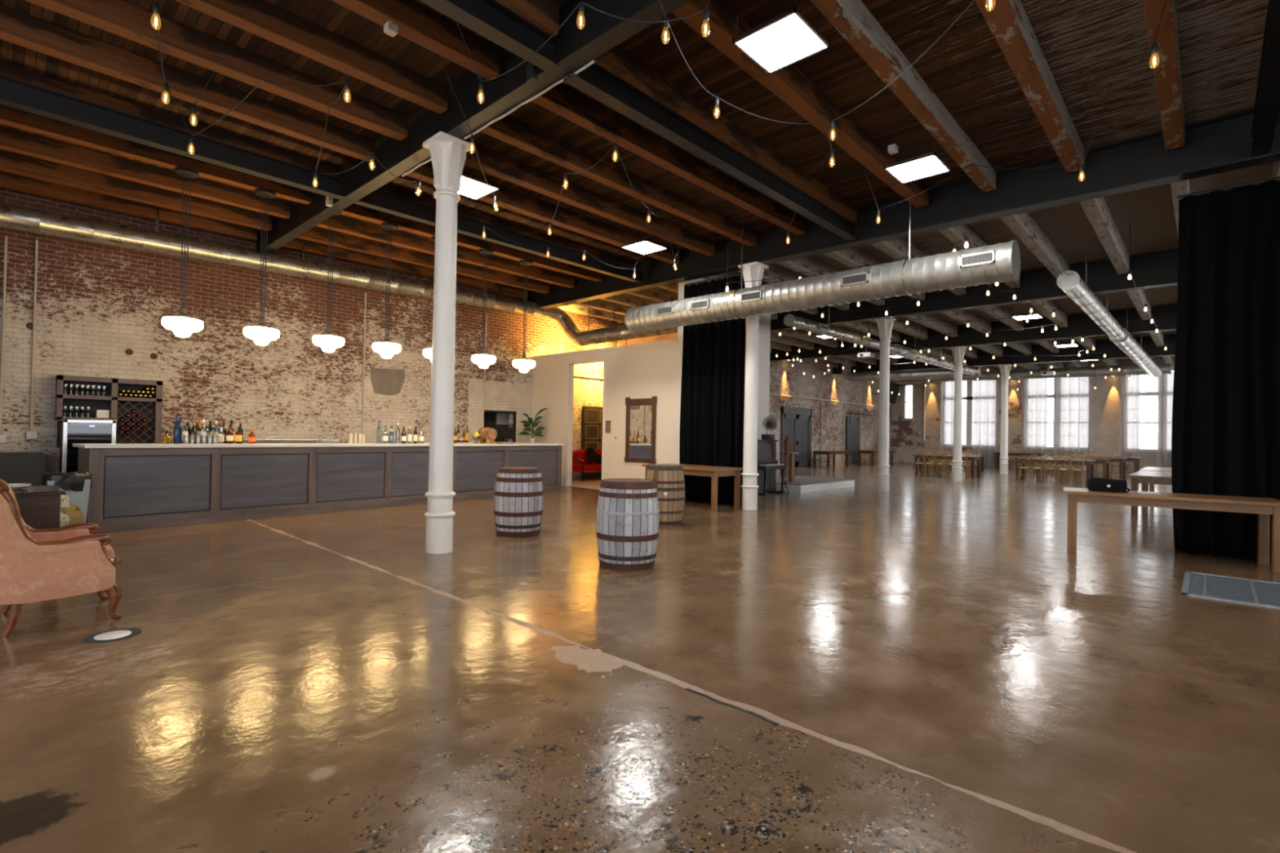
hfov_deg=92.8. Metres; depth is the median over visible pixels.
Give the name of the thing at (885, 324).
column
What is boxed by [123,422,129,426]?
wine bottle
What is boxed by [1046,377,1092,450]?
window
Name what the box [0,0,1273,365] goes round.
ceiling
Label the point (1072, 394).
sheer curtain
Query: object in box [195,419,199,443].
bottle
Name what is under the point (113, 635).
floor light
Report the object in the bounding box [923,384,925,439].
pipe
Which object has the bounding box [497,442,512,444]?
serving tray
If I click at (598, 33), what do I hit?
girder
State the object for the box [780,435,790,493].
ornament
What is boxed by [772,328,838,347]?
joist
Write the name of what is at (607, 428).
door sign
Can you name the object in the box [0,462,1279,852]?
floor
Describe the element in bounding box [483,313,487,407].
conduit
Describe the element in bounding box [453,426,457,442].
bottle
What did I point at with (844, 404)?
pipe
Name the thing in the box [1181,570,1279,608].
floor grate
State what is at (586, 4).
cable
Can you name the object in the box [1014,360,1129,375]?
cable
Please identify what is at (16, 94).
steel beam
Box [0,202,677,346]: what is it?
duct
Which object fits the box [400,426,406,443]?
bottle
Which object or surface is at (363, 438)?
cup
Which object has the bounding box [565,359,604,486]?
door frame
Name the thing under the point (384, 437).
bottle
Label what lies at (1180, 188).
joist
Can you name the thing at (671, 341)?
trim
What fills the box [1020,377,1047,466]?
sheer curtain
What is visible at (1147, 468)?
table
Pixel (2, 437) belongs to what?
conduit
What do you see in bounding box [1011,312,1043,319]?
led panel
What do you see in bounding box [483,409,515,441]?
window
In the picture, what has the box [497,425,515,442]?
screen
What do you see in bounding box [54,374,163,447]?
wine cabinet
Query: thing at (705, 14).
socket
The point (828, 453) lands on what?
table
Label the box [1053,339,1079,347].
led panel
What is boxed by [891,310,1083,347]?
cable
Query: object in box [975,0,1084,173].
joist
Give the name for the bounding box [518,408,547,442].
potted plant
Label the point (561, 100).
joist
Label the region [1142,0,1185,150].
joist
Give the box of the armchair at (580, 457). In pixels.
[571,448,601,481]
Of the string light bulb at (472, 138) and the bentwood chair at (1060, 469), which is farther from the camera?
the bentwood chair at (1060, 469)
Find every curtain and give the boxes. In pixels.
[679,272,746,506]
[939,381,954,462]
[972,379,998,466]
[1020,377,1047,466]
[1053,377,1090,468]
[1118,374,1140,472]
[1156,371,1173,467]
[1171,176,1279,562]
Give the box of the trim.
[532,339,677,359]
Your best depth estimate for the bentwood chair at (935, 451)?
26.39 m
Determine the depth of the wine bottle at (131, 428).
10.46 m
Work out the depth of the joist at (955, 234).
10.96 m
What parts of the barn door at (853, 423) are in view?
door panel, rail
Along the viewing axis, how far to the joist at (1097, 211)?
10.32 m
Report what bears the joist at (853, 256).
attached to the ceiling
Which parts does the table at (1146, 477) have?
leg, leg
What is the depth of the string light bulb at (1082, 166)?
7.03 m
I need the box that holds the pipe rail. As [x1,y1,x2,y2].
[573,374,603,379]
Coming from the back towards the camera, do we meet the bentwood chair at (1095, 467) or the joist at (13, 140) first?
the bentwood chair at (1095, 467)
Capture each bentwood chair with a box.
[840,447,851,466]
[913,452,927,475]
[924,451,937,475]
[924,452,937,476]
[928,450,940,471]
[934,452,948,477]
[937,451,947,469]
[939,450,950,470]
[945,452,952,475]
[945,453,952,477]
[961,452,968,476]
[961,453,970,478]
[967,453,979,477]
[1017,455,1031,481]
[1025,454,1039,480]
[1030,455,1044,482]
[1037,454,1052,480]
[1043,456,1057,483]
[1044,453,1057,477]
[1050,455,1064,481]
[1056,456,1071,484]
[1057,453,1069,478]
[1062,455,1077,482]
[1069,454,1081,479]
[1070,457,1085,484]
[1076,456,1090,482]
[1080,454,1093,479]
[1093,455,1106,477]
[1095,454,1106,476]
[1109,453,1119,475]
[1109,454,1122,477]
[1125,453,1136,475]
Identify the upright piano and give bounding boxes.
[756,439,786,495]
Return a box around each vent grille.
[656,305,674,315]
[690,298,710,310]
[740,289,762,302]
[817,323,828,331]
[840,271,868,286]
[861,336,870,342]
[910,349,916,355]
[960,249,995,267]
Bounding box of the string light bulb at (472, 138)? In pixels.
[470,134,474,151]
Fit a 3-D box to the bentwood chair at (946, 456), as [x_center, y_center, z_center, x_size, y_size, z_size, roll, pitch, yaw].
[11.488,1.422,22.419,0.366,0.909,0.479,0,-1,43]
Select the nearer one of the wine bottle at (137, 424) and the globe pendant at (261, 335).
the globe pendant at (261, 335)
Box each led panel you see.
[457,137,499,199]
[621,229,667,254]
[732,0,830,74]
[815,324,833,338]
[884,128,951,183]
[889,355,902,357]
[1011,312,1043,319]
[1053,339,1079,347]
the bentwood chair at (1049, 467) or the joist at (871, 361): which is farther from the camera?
the joist at (871, 361)
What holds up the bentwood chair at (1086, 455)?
on the floor
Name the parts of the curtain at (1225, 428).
rod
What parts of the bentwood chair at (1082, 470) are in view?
leg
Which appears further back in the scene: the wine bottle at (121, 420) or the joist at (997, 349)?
the joist at (997, 349)
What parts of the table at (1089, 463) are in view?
leg, leg, leg, leg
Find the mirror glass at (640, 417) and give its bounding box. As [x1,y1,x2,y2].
[628,405,652,458]
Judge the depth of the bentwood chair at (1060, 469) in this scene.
20.10 m
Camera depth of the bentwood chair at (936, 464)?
22.60 m
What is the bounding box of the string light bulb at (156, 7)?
[152,1,159,26]
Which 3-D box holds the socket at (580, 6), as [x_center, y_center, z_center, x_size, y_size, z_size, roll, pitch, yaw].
[-0.439,-3.125,4.539,0.042,0.090,0.042,0,-1,43]
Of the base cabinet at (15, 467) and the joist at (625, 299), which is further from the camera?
the joist at (625, 299)
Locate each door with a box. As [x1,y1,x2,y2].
[581,405,602,479]
[779,406,812,467]
[845,410,875,463]
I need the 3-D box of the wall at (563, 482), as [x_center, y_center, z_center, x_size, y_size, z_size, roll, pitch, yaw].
[-0.648,1.496,14.656,3.840,0.130,0.025,0,-1,43]
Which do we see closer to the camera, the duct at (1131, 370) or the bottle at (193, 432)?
the bottle at (193, 432)
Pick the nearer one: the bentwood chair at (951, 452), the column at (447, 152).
the column at (447, 152)
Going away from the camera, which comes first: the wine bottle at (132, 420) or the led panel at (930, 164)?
the led panel at (930, 164)
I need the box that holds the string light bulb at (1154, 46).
[1151,42,1157,65]
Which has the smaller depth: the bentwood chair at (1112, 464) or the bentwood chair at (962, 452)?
the bentwood chair at (962, 452)
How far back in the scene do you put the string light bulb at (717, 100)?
5.77 m
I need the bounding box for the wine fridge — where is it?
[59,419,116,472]
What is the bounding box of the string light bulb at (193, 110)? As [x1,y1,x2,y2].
[191,105,196,123]
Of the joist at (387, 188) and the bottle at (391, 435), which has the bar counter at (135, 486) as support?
the bottle at (391, 435)
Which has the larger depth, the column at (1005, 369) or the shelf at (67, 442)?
the column at (1005, 369)
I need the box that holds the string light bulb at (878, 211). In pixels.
[876,208,879,222]
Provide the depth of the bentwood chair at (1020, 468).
20.91 m
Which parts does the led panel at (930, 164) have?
panel frame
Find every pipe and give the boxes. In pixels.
[769,393,879,407]
[820,401,822,465]
[843,404,845,463]
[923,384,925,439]
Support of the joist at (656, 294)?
attached to the ceiling
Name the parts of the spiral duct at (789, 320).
hanger rod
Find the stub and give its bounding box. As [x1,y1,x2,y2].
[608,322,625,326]
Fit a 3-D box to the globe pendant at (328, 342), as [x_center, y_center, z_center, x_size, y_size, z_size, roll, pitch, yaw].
[-5.106,-2.397,10.039,0.476,2.355,0.476,0,-1,43]
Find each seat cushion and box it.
[59,511,69,526]
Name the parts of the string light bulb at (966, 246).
bulb glass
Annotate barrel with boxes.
[477,427,497,443]
[493,466,543,537]
[595,478,658,570]
[644,465,684,525]
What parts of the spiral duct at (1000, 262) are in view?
hanger rod, hanger rod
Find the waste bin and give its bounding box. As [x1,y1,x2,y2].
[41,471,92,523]
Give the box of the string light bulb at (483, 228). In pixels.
[482,225,485,236]
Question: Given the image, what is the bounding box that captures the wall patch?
[369,368,404,395]
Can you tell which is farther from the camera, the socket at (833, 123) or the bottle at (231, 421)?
the bottle at (231, 421)
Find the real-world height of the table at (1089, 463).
0.790 m
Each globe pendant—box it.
[161,167,203,337]
[243,188,279,345]
[312,210,344,352]
[372,222,401,358]
[422,235,435,361]
[471,248,495,368]
[512,259,535,373]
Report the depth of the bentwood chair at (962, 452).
23.36 m
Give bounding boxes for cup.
[348,433,353,444]
[352,431,358,443]
[357,433,362,443]
[361,434,365,443]
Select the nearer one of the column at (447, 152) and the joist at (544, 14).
the joist at (544, 14)
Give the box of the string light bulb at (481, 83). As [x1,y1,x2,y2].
[478,80,483,100]
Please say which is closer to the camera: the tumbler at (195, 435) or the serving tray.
the tumbler at (195, 435)
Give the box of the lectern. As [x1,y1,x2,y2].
[782,452,799,482]
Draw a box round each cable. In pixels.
[154,0,214,110]
[173,79,431,182]
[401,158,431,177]
[444,71,688,258]
[456,0,711,81]
[472,199,648,269]
[658,0,975,124]
[727,237,1014,291]
[777,328,819,357]
[781,311,847,342]
[787,111,832,231]
[792,331,862,373]
[822,297,1027,321]
[830,359,918,370]
[862,0,1166,209]
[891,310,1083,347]
[904,268,1056,337]
[965,337,1104,358]
[984,352,1030,386]
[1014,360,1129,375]
[1128,223,1164,344]
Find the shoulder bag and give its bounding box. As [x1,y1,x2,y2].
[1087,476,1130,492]
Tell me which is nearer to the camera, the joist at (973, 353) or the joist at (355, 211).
the joist at (355, 211)
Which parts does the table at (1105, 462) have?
leg, leg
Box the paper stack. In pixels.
[1133,490,1161,494]
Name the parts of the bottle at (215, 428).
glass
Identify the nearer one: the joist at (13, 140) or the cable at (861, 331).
the joist at (13, 140)
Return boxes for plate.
[26,322,32,329]
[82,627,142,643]
[124,348,133,355]
[150,353,157,359]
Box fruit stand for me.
[471,435,480,443]
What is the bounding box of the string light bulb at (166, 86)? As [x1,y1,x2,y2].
[163,82,168,101]
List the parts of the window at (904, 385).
frame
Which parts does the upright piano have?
leg, panel, panel, lid, leg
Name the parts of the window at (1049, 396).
frame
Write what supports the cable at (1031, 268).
hanging from the ceiling
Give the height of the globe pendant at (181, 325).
2.355 m
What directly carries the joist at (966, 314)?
attached to the ceiling
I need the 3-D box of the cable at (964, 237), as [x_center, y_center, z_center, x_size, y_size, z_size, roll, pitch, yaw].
[4.895,-3.098,10.443,6.207,1.101,2.592,1,-1,-13]
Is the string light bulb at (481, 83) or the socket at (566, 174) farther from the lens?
the socket at (566, 174)
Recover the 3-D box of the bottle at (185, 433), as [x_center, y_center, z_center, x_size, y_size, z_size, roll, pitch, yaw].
[-6.729,0.078,9.008,0.078,0.352,0.078,1,-1,21]
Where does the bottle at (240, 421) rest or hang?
on the bar counter at (135, 486)
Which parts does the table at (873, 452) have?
leg, leg, leg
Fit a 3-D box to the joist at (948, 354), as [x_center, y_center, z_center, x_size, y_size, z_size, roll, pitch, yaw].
[11.497,-3.164,24.332,0.170,0.400,5.960,0,-1,43]
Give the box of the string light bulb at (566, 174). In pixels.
[564,172,567,186]
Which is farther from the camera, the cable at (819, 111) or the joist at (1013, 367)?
the joist at (1013, 367)
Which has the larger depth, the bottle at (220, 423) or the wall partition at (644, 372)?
the wall partition at (644, 372)
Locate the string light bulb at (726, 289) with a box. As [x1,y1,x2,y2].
[725,282,728,291]
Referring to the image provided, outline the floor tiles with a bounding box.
[567,478,600,489]
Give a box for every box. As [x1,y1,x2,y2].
[95,409,109,417]
[325,195,333,206]
[383,20,398,37]
[526,61,537,84]
[888,143,897,155]
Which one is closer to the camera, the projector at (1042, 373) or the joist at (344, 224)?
the joist at (344, 224)
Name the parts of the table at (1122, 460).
leg, leg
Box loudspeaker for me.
[874,383,903,404]
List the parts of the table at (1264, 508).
leg, leg, leg, leg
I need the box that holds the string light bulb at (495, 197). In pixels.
[494,195,497,208]
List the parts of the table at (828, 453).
leg, leg, leg, leg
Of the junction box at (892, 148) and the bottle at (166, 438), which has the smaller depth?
the junction box at (892, 148)
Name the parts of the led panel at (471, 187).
panel frame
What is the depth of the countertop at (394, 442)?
15.15 m
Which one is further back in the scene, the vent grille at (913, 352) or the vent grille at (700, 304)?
the vent grille at (913, 352)
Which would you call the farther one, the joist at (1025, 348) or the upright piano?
the joist at (1025, 348)
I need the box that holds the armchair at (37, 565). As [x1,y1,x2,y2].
[0,478,122,636]
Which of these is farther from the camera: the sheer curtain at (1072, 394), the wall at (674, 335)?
the sheer curtain at (1072, 394)
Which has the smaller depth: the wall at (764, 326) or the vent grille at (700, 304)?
the vent grille at (700, 304)
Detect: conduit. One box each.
[0,235,8,442]
[26,240,39,439]
[360,293,367,434]
[463,60,594,139]
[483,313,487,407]
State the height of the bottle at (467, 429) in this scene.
0.432 m
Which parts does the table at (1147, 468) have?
leg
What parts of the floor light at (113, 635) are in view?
plate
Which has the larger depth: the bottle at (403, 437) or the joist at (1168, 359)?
the joist at (1168, 359)
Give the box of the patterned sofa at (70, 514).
[59,494,84,527]
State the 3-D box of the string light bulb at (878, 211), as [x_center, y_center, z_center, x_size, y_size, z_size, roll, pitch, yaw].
[3.349,-2.951,8.557,0.064,0.205,0.066,0,-1,43]
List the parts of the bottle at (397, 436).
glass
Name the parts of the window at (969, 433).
frame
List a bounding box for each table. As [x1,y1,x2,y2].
[12,484,66,528]
[641,463,742,511]
[812,450,849,468]
[857,449,894,466]
[912,453,982,478]
[917,453,982,471]
[928,452,986,471]
[992,452,1044,467]
[1013,457,1096,484]
[1035,456,1111,478]
[1057,456,1127,479]
[1063,487,1279,573]
[1073,455,1141,474]
[1127,470,1171,515]
[1138,466,1171,491]
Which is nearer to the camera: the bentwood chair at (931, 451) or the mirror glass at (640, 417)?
the mirror glass at (640, 417)
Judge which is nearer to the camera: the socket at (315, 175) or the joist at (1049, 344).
the socket at (315, 175)
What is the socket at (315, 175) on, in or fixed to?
attached to the string light bulb at (315, 175)
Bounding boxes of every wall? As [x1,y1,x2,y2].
[0,187,892,479]
[561,480,566,486]
[617,321,677,346]
[675,278,770,463]
[890,357,1174,472]
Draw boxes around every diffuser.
[457,176,497,199]
[624,240,666,253]
[818,335,832,337]
[887,155,947,182]
[1013,314,1041,319]
[1055,344,1077,347]
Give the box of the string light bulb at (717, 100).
[715,96,719,115]
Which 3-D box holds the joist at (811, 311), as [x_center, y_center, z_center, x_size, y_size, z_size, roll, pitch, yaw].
[2.955,-3.448,15.204,0.183,0.360,5.970,0,-1,43]
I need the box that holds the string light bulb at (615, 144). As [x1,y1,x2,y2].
[613,142,617,159]
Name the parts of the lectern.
post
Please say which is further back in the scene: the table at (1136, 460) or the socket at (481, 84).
the table at (1136, 460)
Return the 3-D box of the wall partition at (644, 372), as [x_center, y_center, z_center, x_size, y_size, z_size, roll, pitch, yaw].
[-1.054,-0.175,15.197,5.190,3.470,0.140,0,-1,43]
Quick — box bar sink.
[234,435,338,443]
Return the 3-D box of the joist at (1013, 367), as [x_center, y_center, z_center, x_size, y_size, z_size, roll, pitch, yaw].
[16.982,-3.011,28.832,0.173,0.400,7.630,0,-1,43]
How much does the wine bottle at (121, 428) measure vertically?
0.070 m
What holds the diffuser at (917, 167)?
attached to the led panel at (930, 164)
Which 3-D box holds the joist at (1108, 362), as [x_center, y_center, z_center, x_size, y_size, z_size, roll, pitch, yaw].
[19.931,-2.990,26.072,0.198,0.400,7.630,0,-1,43]
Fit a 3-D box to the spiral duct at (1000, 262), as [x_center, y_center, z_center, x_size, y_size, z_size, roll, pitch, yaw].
[2.414,-2.822,10.555,7.130,1.719,0.548,0,-1,43]
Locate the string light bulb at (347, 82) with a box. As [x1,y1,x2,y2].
[344,80,350,99]
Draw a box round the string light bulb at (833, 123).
[831,120,835,137]
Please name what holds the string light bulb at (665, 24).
hanging from the cable at (971, 4)
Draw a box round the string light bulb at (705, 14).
[702,8,708,33]
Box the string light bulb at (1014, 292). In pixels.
[1013,291,1015,299]
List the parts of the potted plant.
pot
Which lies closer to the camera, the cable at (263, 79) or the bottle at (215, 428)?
the cable at (263, 79)
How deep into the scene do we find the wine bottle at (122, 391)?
10.35 m
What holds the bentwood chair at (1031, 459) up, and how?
on the floor
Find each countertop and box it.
[72,443,563,448]
[394,441,558,443]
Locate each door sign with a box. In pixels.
[605,420,610,426]
[605,426,610,432]
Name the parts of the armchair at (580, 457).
arm, seat, backrest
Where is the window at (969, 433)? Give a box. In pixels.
[961,380,998,448]
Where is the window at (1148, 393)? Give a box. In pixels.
[1139,368,1173,452]
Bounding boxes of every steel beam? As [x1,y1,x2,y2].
[0,74,346,199]
[353,189,644,284]
[418,0,559,72]
[563,60,857,241]
[1250,0,1279,156]
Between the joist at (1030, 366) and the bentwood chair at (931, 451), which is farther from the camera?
the joist at (1030, 366)
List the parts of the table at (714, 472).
leg, leg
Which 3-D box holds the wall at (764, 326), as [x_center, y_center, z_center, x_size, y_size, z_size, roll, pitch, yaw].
[2.079,-1.021,14.564,0.240,5.260,3.460,0,-1,43]
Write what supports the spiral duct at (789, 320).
hanging from the ceiling
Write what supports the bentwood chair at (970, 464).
on the floor
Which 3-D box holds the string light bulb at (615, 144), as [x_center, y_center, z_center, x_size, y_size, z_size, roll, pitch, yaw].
[-0.274,-3.039,6.748,0.064,0.205,0.066,0,-1,43]
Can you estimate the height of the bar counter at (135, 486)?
1.130 m
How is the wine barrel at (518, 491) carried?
on the floor
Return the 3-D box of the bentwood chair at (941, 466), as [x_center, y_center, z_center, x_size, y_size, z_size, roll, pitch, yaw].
[13.071,1.495,26.159,0.366,0.909,0.479,0,-1,43]
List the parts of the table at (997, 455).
leg, leg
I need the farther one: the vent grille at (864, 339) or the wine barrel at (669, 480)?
the vent grille at (864, 339)
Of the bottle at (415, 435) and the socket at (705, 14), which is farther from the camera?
the bottle at (415, 435)
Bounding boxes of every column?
[422,131,473,554]
[737,261,768,510]
[874,315,896,491]
[950,346,967,480]
[998,364,1012,474]
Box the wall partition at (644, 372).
[531,343,677,485]
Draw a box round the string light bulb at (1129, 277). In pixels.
[1127,270,1131,279]
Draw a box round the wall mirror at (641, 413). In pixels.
[624,395,657,463]
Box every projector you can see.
[857,333,874,358]
[1040,362,1055,375]
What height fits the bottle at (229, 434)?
0.294 m
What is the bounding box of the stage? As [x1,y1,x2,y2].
[775,475,854,493]
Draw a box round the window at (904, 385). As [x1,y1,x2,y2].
[901,384,915,420]
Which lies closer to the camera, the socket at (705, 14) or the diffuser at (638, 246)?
the socket at (705, 14)
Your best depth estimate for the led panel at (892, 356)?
23.96 m
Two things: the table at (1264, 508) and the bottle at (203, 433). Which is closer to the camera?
the table at (1264, 508)
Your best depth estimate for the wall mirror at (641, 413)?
14.05 m
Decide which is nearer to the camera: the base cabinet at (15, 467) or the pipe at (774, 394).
the base cabinet at (15, 467)
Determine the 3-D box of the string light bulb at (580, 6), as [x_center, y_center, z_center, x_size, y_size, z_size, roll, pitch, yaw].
[-0.440,-3.068,4.538,0.064,0.205,0.066,0,-1,43]
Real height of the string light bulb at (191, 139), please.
0.205 m
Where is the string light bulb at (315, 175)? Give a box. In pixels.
[313,171,317,185]
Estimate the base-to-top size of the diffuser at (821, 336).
0.008 m
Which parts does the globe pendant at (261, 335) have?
hanging chain, opal globe, hanging chain, hanging chain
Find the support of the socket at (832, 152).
attached to the string light bulb at (832, 152)
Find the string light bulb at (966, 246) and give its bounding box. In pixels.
[964,236,968,248]
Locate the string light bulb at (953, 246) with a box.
[952,244,955,251]
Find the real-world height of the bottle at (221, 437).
0.254 m
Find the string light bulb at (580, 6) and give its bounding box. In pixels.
[577,0,583,25]
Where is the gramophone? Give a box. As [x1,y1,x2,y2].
[761,416,777,439]
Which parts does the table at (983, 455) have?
leg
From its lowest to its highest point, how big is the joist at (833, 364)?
0.400 m
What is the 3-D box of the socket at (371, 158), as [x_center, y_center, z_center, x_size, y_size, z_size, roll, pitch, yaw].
[-3.116,-3.144,7.088,0.042,0.090,0.042,0,-1,43]
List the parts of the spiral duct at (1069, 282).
hanger rod, hanger rod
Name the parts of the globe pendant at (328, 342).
hanging chain, opal globe, hanging chain, hanging chain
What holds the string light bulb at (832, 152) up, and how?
hanging from the cable at (819, 111)
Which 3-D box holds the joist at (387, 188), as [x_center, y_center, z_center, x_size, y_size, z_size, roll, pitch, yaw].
[-2.314,-3.638,11.476,0.171,0.260,6.220,0,-1,43]
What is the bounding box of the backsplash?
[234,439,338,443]
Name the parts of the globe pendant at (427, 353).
opal globe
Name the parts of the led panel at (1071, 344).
panel frame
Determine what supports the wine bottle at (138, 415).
in the wine cabinet at (150, 409)
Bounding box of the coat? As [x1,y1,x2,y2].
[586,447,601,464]
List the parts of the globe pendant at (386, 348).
hanging chain, opal globe, hanging chain, hanging chain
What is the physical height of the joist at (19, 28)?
0.260 m
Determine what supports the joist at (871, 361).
attached to the ceiling
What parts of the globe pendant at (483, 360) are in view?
opal globe, hanging chain, hanging chain, hanging chain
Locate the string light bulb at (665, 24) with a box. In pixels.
[662,16,668,39]
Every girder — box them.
[255,0,692,253]
[524,107,1279,310]
[769,303,1177,361]
[770,248,1177,332]
[831,333,1175,374]
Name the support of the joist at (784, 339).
attached to the ceiling
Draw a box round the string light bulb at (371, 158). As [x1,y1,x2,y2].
[369,152,373,168]
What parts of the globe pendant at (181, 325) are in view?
hanging chain, opal globe, hanging chain, hanging chain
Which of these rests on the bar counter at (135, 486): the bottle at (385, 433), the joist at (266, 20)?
the bottle at (385, 433)
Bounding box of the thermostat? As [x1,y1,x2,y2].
[614,435,618,439]
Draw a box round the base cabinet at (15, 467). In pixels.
[0,452,45,486]
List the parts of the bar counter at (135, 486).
panel, panel, panel, panel, panel, panel, panel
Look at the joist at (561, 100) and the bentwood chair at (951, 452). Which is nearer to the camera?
the joist at (561, 100)
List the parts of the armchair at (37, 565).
crest rail, leg, leg, carved arm, panel, panel, carved arm, leg, leg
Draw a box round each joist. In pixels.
[0,4,375,162]
[0,61,337,177]
[0,104,311,204]
[0,125,290,218]
[0,149,271,231]
[0,170,257,241]
[24,0,408,141]
[174,0,448,114]
[280,237,528,298]
[297,226,549,293]
[315,214,574,288]
[331,0,500,80]
[341,203,602,281]
[377,183,634,267]
[403,159,679,264]
[460,138,715,256]
[476,113,756,246]
[494,0,559,36]
[527,81,805,235]
[558,303,625,322]
[573,298,634,315]
[592,45,857,222]
[600,293,660,307]
[626,287,678,302]
[657,282,777,319]
[672,0,928,208]
[702,271,817,314]
[736,264,849,310]
[769,340,791,351]
[770,332,813,349]
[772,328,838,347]
[776,256,884,306]
[798,358,838,367]
[809,0,995,192]
[817,356,855,366]
[822,246,925,300]
[829,324,864,345]
[838,355,876,364]
[840,320,900,342]
[871,237,965,295]
[871,317,927,339]
[872,353,897,363]
[903,313,957,337]
[921,348,952,359]
[937,224,1019,288]
[941,309,991,333]
[943,346,977,358]
[973,344,1002,356]
[974,365,999,371]
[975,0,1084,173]
[977,305,1023,331]
[993,364,1019,369]
[1000,212,1069,279]
[1005,342,1031,355]
[1017,363,1041,368]
[1027,299,1067,327]
[1034,339,1059,353]
[1043,361,1065,368]
[1069,360,1088,367]
[1073,337,1095,351]
[1078,196,1128,274]
[1101,359,1118,365]
[1126,288,1151,319]
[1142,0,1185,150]
[1148,331,1163,346]
[1162,355,1173,366]
[1169,179,1190,239]
[1270,161,1279,180]
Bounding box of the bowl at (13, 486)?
[8,483,31,489]
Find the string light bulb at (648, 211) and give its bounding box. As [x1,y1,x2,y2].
[647,208,650,221]
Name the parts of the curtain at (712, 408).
rod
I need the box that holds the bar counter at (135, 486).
[72,443,563,533]
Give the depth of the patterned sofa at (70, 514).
6.10 m
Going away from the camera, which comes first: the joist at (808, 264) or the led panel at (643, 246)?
the led panel at (643, 246)
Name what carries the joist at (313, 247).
attached to the ceiling
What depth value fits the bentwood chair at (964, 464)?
21.99 m
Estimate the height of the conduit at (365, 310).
3.420 m
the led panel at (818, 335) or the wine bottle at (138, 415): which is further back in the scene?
the led panel at (818, 335)
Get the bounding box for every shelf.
[66,441,111,442]
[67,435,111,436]
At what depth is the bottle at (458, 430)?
14.18 m
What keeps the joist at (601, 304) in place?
attached to the ceiling
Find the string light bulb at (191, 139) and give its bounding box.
[189,135,193,151]
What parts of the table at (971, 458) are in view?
leg, leg, leg, leg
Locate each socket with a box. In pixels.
[152,1,159,15]
[163,82,168,92]
[189,135,193,144]
[191,105,196,115]
[313,171,317,178]
[344,80,350,90]
[369,152,373,160]
[417,179,420,187]
[470,134,474,143]
[478,80,483,91]
[494,195,497,203]
[564,172,567,180]
[577,0,583,14]
[613,142,617,151]
[662,16,668,30]
[702,8,708,22]
[715,96,719,106]
[830,148,834,157]
[831,120,835,129]
[1079,163,1084,172]
[1151,42,1157,54]
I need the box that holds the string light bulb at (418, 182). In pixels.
[417,179,420,194]
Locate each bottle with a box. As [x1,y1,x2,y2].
[117,417,124,422]
[117,426,124,430]
[118,389,125,393]
[123,413,130,417]
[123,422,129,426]
[123,430,129,435]
[124,389,130,393]
[126,393,132,397]
[128,408,135,413]
[128,417,135,422]
[128,426,135,430]
[133,422,141,426]
[134,413,141,417]
[139,417,146,422]
[142,386,149,391]
[161,430,171,444]
[173,417,180,444]
[178,419,182,443]
[181,419,188,444]
[183,419,190,443]
[189,422,197,444]
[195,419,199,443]
[199,419,206,444]
[203,423,210,443]
[207,420,213,443]
[209,426,215,443]
[213,421,219,443]
[217,426,224,444]
[218,422,222,443]
[220,420,226,443]
[226,424,233,444]
[230,419,234,443]
[235,426,242,444]
[239,420,243,443]
[248,428,255,444]
[377,420,381,443]
[382,426,387,443]
[382,426,387,443]
[388,426,394,443]
[389,428,393,443]
[395,422,399,443]
[395,425,399,443]
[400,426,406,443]
[407,423,411,443]
[407,426,412,443]
[413,426,417,443]
[418,426,423,443]
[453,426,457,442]
[457,424,460,442]
[462,428,465,442]
[465,423,468,442]
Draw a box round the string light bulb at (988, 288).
[986,287,989,295]
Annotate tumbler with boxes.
[195,435,201,444]
[200,435,207,444]
[206,435,213,444]
[212,435,218,444]
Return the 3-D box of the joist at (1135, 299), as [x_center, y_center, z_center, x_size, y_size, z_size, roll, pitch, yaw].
[12.280,-3.270,15.041,0.192,0.380,6.060,0,-1,43]
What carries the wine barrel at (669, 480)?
on the floor
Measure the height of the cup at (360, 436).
0.175 m
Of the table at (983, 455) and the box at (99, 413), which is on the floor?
the table at (983, 455)
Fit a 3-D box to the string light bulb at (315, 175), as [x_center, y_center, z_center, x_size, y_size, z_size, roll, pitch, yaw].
[-4.065,-3.097,7.627,0.064,0.205,0.066,0,-1,43]
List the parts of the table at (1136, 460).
leg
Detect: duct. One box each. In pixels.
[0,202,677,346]
[624,196,1020,333]
[783,306,977,375]
[841,358,980,382]
[895,361,1171,383]
[1056,249,1161,377]
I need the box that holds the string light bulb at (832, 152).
[830,148,834,164]
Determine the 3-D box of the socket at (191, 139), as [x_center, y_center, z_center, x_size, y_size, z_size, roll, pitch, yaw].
[-4.978,-3.182,6.761,0.042,0.090,0.042,0,-1,43]
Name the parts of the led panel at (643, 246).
panel frame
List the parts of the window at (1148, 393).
sill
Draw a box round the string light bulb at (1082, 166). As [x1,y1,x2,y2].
[1079,163,1084,178]
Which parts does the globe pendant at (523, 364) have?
opal globe, hanging chain, hanging chain, hanging chain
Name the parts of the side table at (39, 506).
glass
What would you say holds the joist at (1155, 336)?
attached to the ceiling
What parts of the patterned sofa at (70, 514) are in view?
backrest, arm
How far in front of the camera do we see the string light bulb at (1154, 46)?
4.88 m

